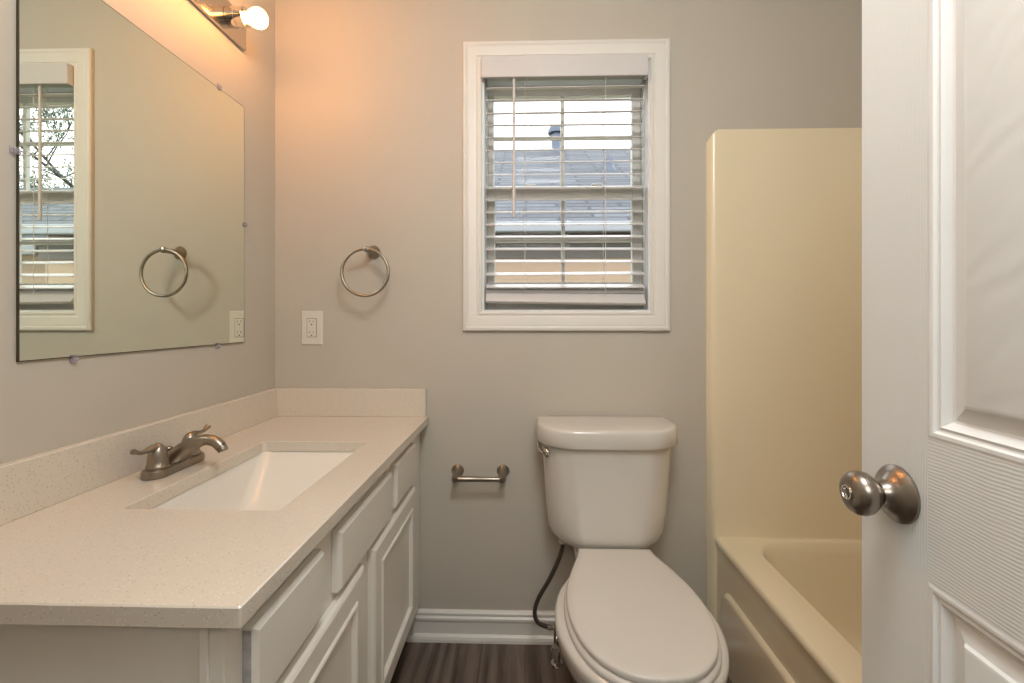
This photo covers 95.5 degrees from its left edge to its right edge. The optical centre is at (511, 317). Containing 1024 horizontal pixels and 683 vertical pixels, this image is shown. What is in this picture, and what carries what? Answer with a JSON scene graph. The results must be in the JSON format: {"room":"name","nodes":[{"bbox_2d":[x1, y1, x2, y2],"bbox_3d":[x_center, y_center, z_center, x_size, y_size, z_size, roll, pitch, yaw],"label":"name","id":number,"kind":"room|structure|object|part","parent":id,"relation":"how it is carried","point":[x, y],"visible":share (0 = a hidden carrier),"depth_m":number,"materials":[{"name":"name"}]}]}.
{"room":"bathroom","nodes":[
{"label":"bathroom","id":0,"kind":"room"},
{"bbox_2d":[0,0,274,463],"bbox_3d":[-0.955,-0.045,0.807,0.100,2.440,1.840,0,0,2],"label":"wall","id":1,"kind":"structure","parent":0,"point":[49,404],"depth_m":1.20,"materials":[{"name":"paint"}]},
{"bbox_2d":[16,0,243,361],"bbox_3d":[-0.888,-0.306,1.187,0.012,0.797,0.706,0,0,2],"label":"wall mirror","id":2,"kind":"object","parent":1,"relation":"attached to","point":[130,160],"visible":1,"depth_m":1.05,"materials":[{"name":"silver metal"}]},
{"bbox_2d":[0,389,276,525],"bbox_3d":[-0.884,0.309,1.149,0.020,0.102,1.108,0,0,2],"label":"backsplash","id":3,"kind":"structure","parent":1,"relation":"attached to","point":[34,483],"depth_m":1.00,"materials":[{"name":"stone"}]},
{"bbox_2d":[190,0,267,50],"bbox_3d":[-0.827,-0.927,1.214,0.131,0.102,0.620,0,0,2],"label":"vanity light","id":4,"kind":"object","parent":1,"relation":"attached to","point":[233,21],"visible":1,"depth_m":1.41,"materials":[{"name":"silver metal"}]},
{"bbox_2d":[223,5,250,28],"bbox_3d":[-0.847,-0.929,1.436,0.053,0.060,0.060,0,0,2],"label":"socket","id":5,"kind":"object","parent":4,"relation":"attached to","point":[234,17],"depth_m":1.42,"materials":[{"name":"silver metal"}]},
{"bbox_3d":[-0.796,-0.924,1.435,0.083,0.060,0.060,0,0,2],"label":"bulb","id":6,"kind":"part","parent":4,"relation":"part of","materials":[{"name":"white glass"}]},
{"bbox_2d":[390,642,731,682],"bbox_3d":[-0.001,1.205,-0.030,3.200,0.060,3.740,0,0,2],"label":"floor","id":7,"kind":"structure","parent":0,"point":[418,662],"depth_m":1.58,"materials":[{"name":"brown wood"}]},
{"bbox_2d":[0,433,419,682],"bbox_3d":[-0.611,0.782,1.155,0.562,0.786,1.113,0,0,2],"label":"vanity cabinet","id":8,"kind":"object","parent":7,"relation":"on","point":[346,613],"visible":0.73,"depth_m":0.79,"materials":[{"name":"paint"}]},
{"bbox_2d":[0,388,427,628],"bbox_3d":[-0.608,0.323,1.151,0.572,0.130,1.130,0,0,2],"label":"countertop","id":9,"kind":"structure","parent":8,"relation":"on","point":[83,543],"depth_m":0.83,"materials":[{"name":"stone"}]},
{"bbox_2d":[130,424,227,479],"bbox_3d":[-0.803,0.322,1.116,0.183,0.088,0.183,0,0,-42],"label":"sink faucet","id":10,"kind":"object","parent":9,"relation":"on","point":[162,461],"visible":1,"depth_m":1.09,"materials":[{"name":"silver metal"}]},
{"bbox_3d":[-0.809,0.311,1.040,0.047,0.060,0.092,0,0,2],"label":"handle","id":11,"kind":"part","parent":10,"relation":"part of","materials":[{"name":"silver metal"}]},
{"bbox_3d":[-0.805,0.311,1.186,0.047,0.060,0.092,0,0,2],"label":"handle","id":12,"kind":"part","parent":10,"relation":"part of","materials":[{"name":"silver metal"}]},
{"bbox_3d":[-0.763,0.322,1.112,0.155,0.088,0.056,0,0,2],"label":"spout","id":13,"kind":"part","parent":10,"relation":"part of","materials":[{"name":"silver metal"}]},
{"bbox_2d":[151,451,353,510],"bbox_3d":[-0.580,0.458,1.115,0.346,0.138,0.524,0,0,2],"label":"undermount sink","id":14,"kind":"object","parent":9,"relation":"in","point":[267,480],"visible":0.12,"depth_m":1.26,"materials":[{"name":"white ceramic"}]},
{"bbox_3d":[-0.354,0.482,0.743,0.020,0.118,0.219,0,0,2],"label":"drawer","id":15,"kind":"part","parent":8,"relation":"part of","materials":[{"name":"paint"}]},
{"bbox_3d":[-0.363,0.716,1.150,0.020,0.654,1.109,0,0,2],"label":"frame","id":16,"kind":"part","parent":8,"relation":"part of","materials":[{"name":"paint"}]},
{"bbox_3d":[-0.349,0.781,0.851,0.023,0.432,0.435,0,0,2],"label":"door","id":17,"kind":"part","parent":8,"relation":"part of","materials":[{"name":"paint"}]},
{"bbox_3d":[-0.344,0.485,1.105,0.020,0.121,0.362,0,0,2],"label":"drawer","id":18,"kind":"part","parent":8,"relation":"part of","materials":[{"name":"paint"}]},
{"bbox_3d":[-0.335,0.781,1.349,0.023,0.432,0.430,0,0,2],"label":"door","id":19,"kind":"part","parent":8,"relation":"part of","materials":[{"name":"paint"}]},
{"bbox_3d":[-0.335,0.480,1.443,0.020,0.125,0.235,0,0,2],"label":"drawer","id":20,"kind":"part","parent":8,"relation":"part of","materials":[{"name":"paint"}]},
{"bbox_2d":[550,622,562,668],"bbox_3d":[0.152,1.105,1.576,0.044,0.138,0.050,0,0,2],"label":"shutoff valve","id":21,"kind":"object","parent":7,"relation":"on","point":[557,663],"visible":0.74,"depth_m":1.57,"materials":[{"name":"silver metal"}]},
{"bbox_3d":[0.146,1.119,1.562,0.030,0.044,0.020,0,0,2],"label":"turn handle","id":22,"kind":"part","parent":21,"relation":"part of","materials":[{"name":"silver metal"}]},
{"bbox_2d":[536,415,728,682],"bbox_3d":[0.309,0.761,1.294,0.469,0.827,0.766,0,0,2],"label":"toilet","id":23,"kind":"object","parent":7,"relation":"on","point":[622,615],"visible":1,"depth_m":1.35,"materials":[{"name":"ceramic"}]},
{"bbox_3d":[0.100,0.439,1.547,0.028,0.034,0.086,0,0,-22],"label":"flush handle","id":24,"kind":"part","parent":23,"relation":"part of","materials":[{"name":"silver metal"}]},
{"bbox_2d":[533,539,565,630],"bbox_3d":[0.128,0.900,1.577,0.117,0.323,0.028,0,0,14],"label":"supply hose","id":25,"kind":"object","parent":23,"relation":"hanging from","point":[550,627],"visible":0.93,"depth_m":1.57,"materials":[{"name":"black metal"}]},
{"bbox_3d":[0.316,0.575,1.560,0.430,0.334,0.213,0,0,2],"label":"tank","id":26,"kind":"part","parent":23,"relation":"part of","materials":[{"name":"ceramic"}]},
{"bbox_3d":[0.316,0.380,1.557,0.469,0.064,0.241,0,0,2],"label":"tank lid","id":27,"kind":"part","parent":23,"relation":"part of","materials":[{"name":"ceramic"}]},
{"bbox_3d":[0.312,0.727,1.190,0.346,0.017,0.528,0,0,2],"label":"lid","id":28,"kind":"part","parent":23,"relation":"part of","materials":[{"name":"plastic"}]},
{"bbox_3d":[0.312,0.745,1.190,0.359,0.016,0.541,0,0,2],"label":"seat","id":29,"kind":"part","parent":23,"relation":"part of","materials":[{"name":"plastic"}]},
{"bbox_2d":[706,128,861,682],"bbox_3d":[1.092,0.249,0.909,0.825,1.850,1.520,0,0,2],"label":"bathtub","id":30,"kind":"object","parent":7,"relation":"on","point":[784,206],"visible":0.57,"depth_m":1.64,"materials":[{"name":"plastic"}]},
{"bbox_3d":[0.700,1.047,0.918,0.014,0.256,1.355,0,0,2],"label":"apron panel","id":31,"kind":"part","parent":30,"relation":"part of","materials":[{"name":"plastic"}]},
{"bbox_2d":[715,537,861,682],"bbox_3d":[1.088,0.977,0.909,0.776,0.396,1.514,0,0,2],"label":"tub","id":32,"kind":"object","parent":30,"relation":"in","point":[788,609],"depth_m":1.46,"materials":[{"name":"plastic"}]},
{"bbox_2d":[275,0,861,610],"bbox_3d":[0.326,-0.045,1.762,2.607,2.440,0.140,0,0,2],"label":"wall","id":33,"kind":"structure","parent":0,"point":[369,93],"depth_m":1.71,"materials":[{"name":"paint"}]},
{"bbox_2d":[302,311,322,344],"bbox_3d":[-0.738,0.036,1.716,0.079,0.125,0.009,0,0,2],"label":"electrical outlet","id":34,"kind":"object","parent":33,"relation":"attached to","point":[312,321],"visible":1,"depth_m":1.72,"materials":[{"name":"white plastic"}]},
{"bbox_2d":[307,318,316,336],"bbox_3d":[-0.738,0.036,1.715,0.036,0.070,0.001,0,0,2],"label":"receptacle","id":35,"kind":"object","parent":34,"relation":"attached to","point":[311,322],"depth_m":1.71,"materials":[{"name":"white plastic"}]},
{"bbox_2d":[273,388,426,416],"bbox_3d":[-0.596,0.309,1.706,0.565,0.102,0.020,0,0,2],"label":"backsplash","id":36,"kind":"structure","parent":33,"relation":"attached to","point":[334,402],"depth_m":1.70,"materials":[{"name":"stone"}]},
{"bbox_2d":[340,246,389,296],"bbox_3d":[-0.515,-0.170,1.669,0.176,0.194,0.092,0,0,2],"label":"towel ring","id":37,"kind":"object","parent":33,"relation":"attached to","point":[373,252],"visible":1,"depth_m":1.63,"materials":[{"name":"silver metal"}]},
{"bbox_3d":[-0.511,-0.242,1.669,0.049,0.049,0.090,0,0,2],"label":"post","id":38,"kind":"part","parent":37,"relation":"part of","materials":[{"name":"silver metal"}]},
{"bbox_2d":[405,609,554,644],"bbox_3d":[0.159,1.122,1.683,1.104,0.106,0.026,0,0,2],"label":"baseboard","id":39,"kind":"structure","parent":33,"relation":"attached to","point":[473,626],"depth_m":1.69,"materials":[{"name":"white paint"}]},
{"bbox_2d":[451,464,508,482],"bbox_3d":[-0.117,0.558,1.666,0.212,0.046,0.084,0,0,2],"label":"toilet paper holder","id":40,"kind":"object","parent":33,"relation":"attached to","point":[457,470],"visible":1,"depth_m":1.63,"materials":[{"name":"silver metal"}]},
{"bbox_3d":[-0.199,0.558,1.669,0.046,0.046,0.084,0,0,2],"label":"post","id":41,"kind":"part","parent":40,"relation":"part of","materials":[{"name":"silver metal"}]},
{"bbox_3d":[-0.034,0.558,1.664,0.046,0.046,0.084,0,0,2],"label":"post","id":42,"kind":"part","parent":40,"relation":"part of","materials":[{"name":"silver metal"}]},
{"bbox_2d":[463,38,669,330],"bbox_3d":[0.197,-0.479,1.755,0.749,1.053,0.158,0,0,2],"label":"window","id":43,"kind":"structure","parent":33,"relation":"in","point":[478,315],"depth_m":1.69,"materials":[{"name":"white paint"}]},
{"bbox_3d":[0.199,-0.678,1.795,0.582,0.426,0.026,0,0,2],"label":"sash","id":44,"kind":"part","parent":43,"relation":"part of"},
{"bbox_3d":[0.198,-0.264,1.763,0.582,0.467,0.026,0,0,2],"label":"sash","id":45,"kind":"part","parent":43,"relation":"part of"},
{"bbox_2d":[481,54,648,305],"bbox_3d":[0.189,-0.493,1.708,0.598,0.896,0.094,0,0,2],"label":"window blind","id":46,"kind":"object","parent":43,"relation":"attached to","point":[605,67],"visible":1,"depth_m":1.69,"materials":[{"name":"white plastic"}]},
{"bbox_3d":[0.194,-0.074,1.709,0.584,0.057,0.041,0,0,2],"label":"rail","id":47,"kind":"part","parent":46,"relation":"part of","materials":[{"name":"white plastic"}]},
{"bbox_3d":[0.340,-0.490,1.711,0.002,0.810,0.054,0,0,2],"label":"ladder cord","id":48,"kind":"part","parent":46,"relation":"part of","materials":[{"name":"white fabric"}]},
{"bbox_3d":[0.274,-0.045,-0.098,2.407,2.440,0.100,0,0,2],"label":"wall","id":49,"kind":"structure","parent":0,"visible":0},
{"bbox_2d":[839,0,1023,682],"bbox_3d":[0.443,0.155,0.287,0.150,2.020,0.611,0,0,3],"label":"door","id":50,"kind":"structure","parent":49,"relation":"in","point":[938,491],"depth_m":0.48,"materials":[{"name":"white paint"}]},
{"bbox_3d":[0.430,0.201,0.533,0.022,0.064,0.064,0,0,3],"label":"knob","id":51,"kind":"part","parent":50,"relation":"part of","materials":[{"name":"silver metal"}]},
{"bbox_3d":[0.452,-0.165,0.417,0.036,0.581,0.147,0,0,3],"label":"panel","id":52,"kind":"part","parent":50,"relation":"part of","materials":[{"name":"paint"}]},
{"bbox_3d":[0.452,0.610,0.417,0.036,0.661,0.147,0,0,3],"label":"panel","id":53,"kind":"part","parent":50,"relation":"part of","materials":[{"name":"paint"}]},
{"label":"outside","id":54,"kind":"structure","parent":0,"visible":0},
{"bbox_3d":[10.886,1.725,31.558,100.000,0.200,59.700,0,0,2],"label":"ground","id":55,"kind":"structure","parent":54,"visible":0},
{"bbox_2d":[494,126,630,281],"bbox_3d":[2.805,-1.405,10.871,29.000,6.060,10.110,0,0,2],"label":"neighbor house","id":56,"kind":"structure","parent":55,"relation":"on","point":[569,155],"depth_m":6.45,"materials":[{"name":"grey"}]},
{"bbox_2d":[548,126,564,151],"bbox_3d":[1.020,-4.020,10.726,0.402,0.830,0.402,0,0,2],"label":"roof vent","id":57,"kind":"object","parent":56,"relation":"attached to","point":[553,130],"depth_m":10.61,"materials":[{"name":"grey metal"}]}
]}

